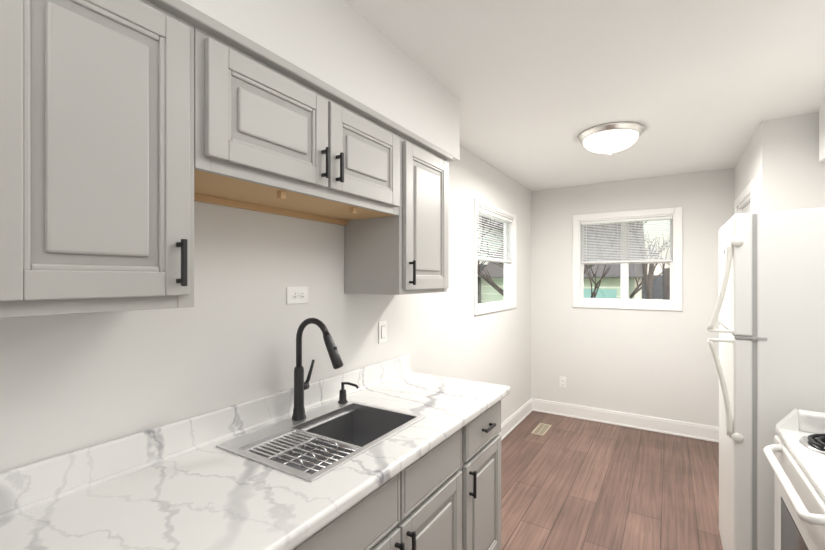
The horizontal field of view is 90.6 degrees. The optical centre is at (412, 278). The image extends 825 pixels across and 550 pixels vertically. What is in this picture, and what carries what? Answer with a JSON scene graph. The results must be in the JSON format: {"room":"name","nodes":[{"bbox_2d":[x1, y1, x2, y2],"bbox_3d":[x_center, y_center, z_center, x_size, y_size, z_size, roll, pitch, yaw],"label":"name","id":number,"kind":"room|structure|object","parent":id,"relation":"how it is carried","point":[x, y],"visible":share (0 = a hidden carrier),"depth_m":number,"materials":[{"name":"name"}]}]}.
{"room":"kitchen","nodes":[
{"label":"kitchen","id":0,"kind":"room"},
{"bbox_2d":[0,146,530,471],"bbox_3d":[-0.464,0.242,1.799,0.100,2.440,6.751,0,0,32],"label":"wall","id":1,"kind":"structure","parent":0,"point":[71,382],"depth_m":1.49,"materials":[{"name":"white paint"}]},
{"bbox_2d":[0,0,193,317],"bbox_3d":[-0.751,-0.289,0.903,0.363,0.715,0.395,0,0,32],"label":"upper cabinet","id":2,"kind":"object","parent":1,"relation":"attached to","point":[96,156],"visible":0.96,"depth_m":0.81,"materials":[{"name":"grey wood"}]},
{"bbox_2d":[194,27,399,220],"bbox_3d":[-0.406,-0.460,1.450,0.363,0.373,0.894,0,0,32],"label":"upper cabinet","id":3,"kind":"object","parent":1,"relation":"attached to","point":[264,133],"visible":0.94,"depth_m":1.24,"materials":[{"name":"painted wood"},{"name":"raw plywood"}]},
{"bbox_2d":[287,286,307,303],"bbox_3d":[-0.472,0.067,1.682,0.009,0.070,0.114,0,0,32],"label":"electrical outlet","id":4,"kind":"object","parent":1,"relation":"attached to","point":[296,295],"visible":1,"depth_m":1.68,"materials":[{"name":"white plastic"}]},
{"bbox_2d":[146,0,452,225],"bbox_3d":[-0.562,-0.449,1.223,0.342,0.396,2.372,0,0,32],"label":"trim","id":5,"kind":"structure","parent":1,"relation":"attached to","point":[188,13],"depth_m":1.30,"materials":[{"name":"grey painted wood"}]},
{"bbox_2d":[379,321,386,342],"bbox_3d":[-0.158,0.284,2.181,0.010,0.114,0.070,0,0,32],"label":"light switch","id":6,"kind":"object","parent":1,"relation":"attached to","point":[382,331],"visible":1,"depth_m":2.18,"materials":[{"name":"white plastic"}]},
{"bbox_2d":[345,135,448,294],"bbox_3d":[-0.047,-0.289,2.021,0.363,0.715,0.450,0,0,32],"label":"upper cabinet","id":7,"kind":"object","parent":1,"relation":"attached to","point":[406,251],"visible":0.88,"depth_m":1.86,"materials":[{"name":"grey wood"}]},
{"bbox_2d":[474,198,515,314],"bbox_3d":[0.716,-0.173,3.657,0.116,0.920,1.014,0,0,32],"label":"window","id":8,"kind":"structure","parent":1,"relation":"in","point":[509,300],"depth_m":3.80,"materials":[{"name":"white plastic"}]},
{"bbox_2d":[477,207,511,262],"bbox_3d":[0.738,-0.371,3.643,0.036,0.419,0.904,0,0,32],"label":"window blind","id":9,"kind":"object","parent":8,"relation":"attached to","point":[493,215],"visible":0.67,"depth_m":3.61,"materials":[{"name":"white plastic"}]},
{"bbox_2d":[499,398,532,440],"bbox_3d":[0.658,1.394,3.468,0.021,0.135,2.531,0,0,32],"label":"baseboard","id":10,"kind":"structure","parent":1,"relation":"attached to","point":[515,419],"depth_m":4.03,"materials":[{"name":"white wood"}]},
{"bbox_2d":[343,0,824,190],"bbox_3d":[0.556,-1.008,1.157,2.510,0.060,6.751,0,0,32],"label":"ceiling","id":11,"kind":"structure","parent":0,"point":[536,88],"depth_m":1.93,"materials":[{"name":"white paint"}]},
{"bbox_2d":[182,0,459,161],"bbox_3d":[-0.541,-0.813,1.271,0.331,0.330,2.475,0,0,32],"label":"soffit","id":12,"kind":"structure","parent":11,"relation":"attached to","point":[343,47],"depth_m":1.47,"materials":[{"name":"white paint"}]},
{"bbox_2d":[577,121,644,154],"bbox_3d":[1.325,-0.903,2.735,0.406,0.150,0.406,0,0,32],"label":"ceiling light","id":13,"kind":"object","parent":11,"relation":"attached to","point":[610,138],"visible":1,"depth_m":2.62,"materials":[{"name":"white glass"}]},
{"bbox_2d":[819,101,824,161],"bbox_3d":[1.056,-0.823,0.050,0.285,0.310,5.210,0,0,32],"label":"soffit","id":14,"kind":"structure","parent":11,"relation":"attached to","point":[822,133],"depth_m":2.29,"materials":[{"name":"white paint"}]},
{"bbox_2d":[499,411,722,549],"bbox_3d":[0.556,1.492,1.157,2.510,0.060,6.751,0,0,32],"label":"floor","id":15,"kind":"structure","parent":0,"point":[569,483],"depth_m":2.84,"materials":[{"name":"brown wood"}]},
{"bbox_2d":[293,428,461,549],"bbox_3d":[-0.269,1.022,1.433,0.614,0.879,0.934,0,0,32],"label":"base cabinet","id":16,"kind":"object","parent":15,"relation":"on","point":[416,505],"visible":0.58,"depth_m":1.34,"materials":[{"name":"grey wood"}]},
{"bbox_2d":[460,400,500,549],"bbox_3d":[0.103,1.022,2.023,0.614,0.879,0.456,0,0,32],"label":"base cabinet","id":17,"kind":"object","parent":15,"relation":"on","point":[480,468],"visible":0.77,"depth_m":1.85,"materials":[{"name":"grey wood"}]},
{"bbox_2d":[532,423,551,435],"bbox_3d":[1.255,1.459,3.961,0.115,0.005,0.320,0,0,32],"label":"floor vent","id":18,"kind":"object","parent":15,"relation":"in","point":[541,429],"visible":1,"depth_m":3.95,"materials":[{"name":"beige metal"}]},
{"bbox_2d":[707,207,824,549],"bbox_3d":[1.777,0.588,1.792,0.820,1.747,0.626,0,0,32],"label":"refrigerator","id":19,"kind":"object","parent":15,"relation":"on","point":[769,311],"visible":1,"depth_m":1.66,"materials":[{"name":"white metal"}]},
{"bbox_2d":[763,408,824,549],"bbox_3d":[1.421,0.899,1.051,0.725,1.125,0.760,0,0,32],"label":"range","id":20,"kind":"object","parent":15,"relation":"on","point":[796,459],"visible":1,"depth_m":1.30,"materials":[{"name":"enameled steel"},{"name":"glass"},{"name":"metal"}]},
{"bbox_3d":[-0.796,1.022,0.596,0.614,0.879,1.041,0,0,32],"label":"base cabinet","id":21,"kind":"object","parent":15,"relation":"on","visible":0},
{"bbox_2d":[0,318,509,549],"bbox_3d":[-0.420,0.452,1.188,0.619,0.613,2.464,0,0,32],"label":"countertop","id":22,"kind":"structure","parent":21,"relation":"on","point":[300,462],"depth_m":1.13,"materials":[{"name":"stone"}]},
{"bbox_2d":[291,318,343,420],"bbox_3d":[-0.343,0.340,1.531,0.246,0.390,0.095,0,0,32],"label":"faucet","id":23,"kind":"object","parent":22,"relation":"on","point":[299,414],"depth_m":1.55,"materials":[{"name":"black metal"}]},
{"bbox_2d":[338,381,359,403],"bbox_3d":[-0.274,0.490,1.752,0.109,0.091,0.042,0,0,32],"label":"soap dispenser","id":24,"kind":"object","parent":22,"relation":"on","point":[342,393],"depth_m":1.76,"materials":[{"name":"black metal"}]},
{"bbox_2d":[531,168,734,426],"bbox_3d":[2.370,0.242,3.945,2.410,2.440,0.100,0,0,32],"label":"wall","id":25,"kind":"structure","parent":0,"point":[656,363],"depth_m":4.01,"materials":[{"name":"white paint"}]},
{"bbox_2d":[559,376,565,387],"bbox_3d":[1.607,1.104,4.360,0.070,0.114,0.009,0,0,32],"label":"electrical outlet","id":26,"kind":"object","parent":25,"relation":"attached to","point":[562,381],"visible":1,"depth_m":4.36,"materials":[{"name":"white plastic"}]},
{"bbox_2d":[532,398,718,442],"bbox_3d":[2.081,1.394,4.056,1.772,0.135,0.021,0,0,32],"label":"baseboard","id":27,"kind":"structure","parent":25,"relation":"attached to","point":[682,429],"depth_m":4.01,"materials":[{"name":"white wood"}]},
{"bbox_2d":[572,206,682,310],"bbox_3d":[2.125,-0.187,4.088,0.968,0.971,0.118,0,0,32],"label":"window","id":28,"kind":"structure","parent":25,"relation":"in","point":[674,302],"depth_m":4.05,"materials":[{"name":"white"}]},
{"bbox_2d":[581,216,671,262],"bbox_3d":[2.110,-0.380,4.065,0.808,0.430,0.036,0,0,32],"label":"window blind","id":29,"kind":"object","parent":28,"relation":"attached to","point":[617,234],"visible":0.98,"depth_m":4.05,"materials":[{"name":"white plastic"}]},
{"bbox_2d":[735,112,824,213],"bbox_3d":[2.764,0.242,2.894,0.623,2.440,1.258,0,0,32],"label":"wall","id":30,"kind":"structure","parent":0,"point":[781,165],"depth_m":2.47,"materials":[{"name":"white paint"}]},
{"bbox_2d":[734,180,754,214],"bbox_3d":[2.562,0.398,3.082,0.140,2.127,0.884,0,0,32],"label":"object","id":31,"kind":"object","parent":30,"relation":"attached to","point":[743,203],"visible":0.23,"depth_m":3.06,"materials":[{"name":"white"}]},
{"bbox_3d":[17.547,3.712,30.312,120.000,1.700,110.000,0,0,32],"label":"ground","id":32,"kind":"structure","parent":0,"visible":0},
{"bbox_2d":[477,214,669,303],"bbox_3d":[8.382,0.112,19.509,24.780,8.500,38.750,0,0,32],"label":"houses","id":33,"kind":"object","parent":32,"relation":"on","point":[587,290],"depth_m":13.71,"materials":[{"name":"grey"}]},
{"bbox_2d":[477,216,669,299],"bbox_3d":[4.220,0.115,11.415,10.809,8.522,11.234,0,0,32],"label":"trees","id":34,"kind":"object","parent":32,"relation":"on","point":[648,278],"depth_m":9.06,"materials":[{"name":"brown plant"}]}
]}

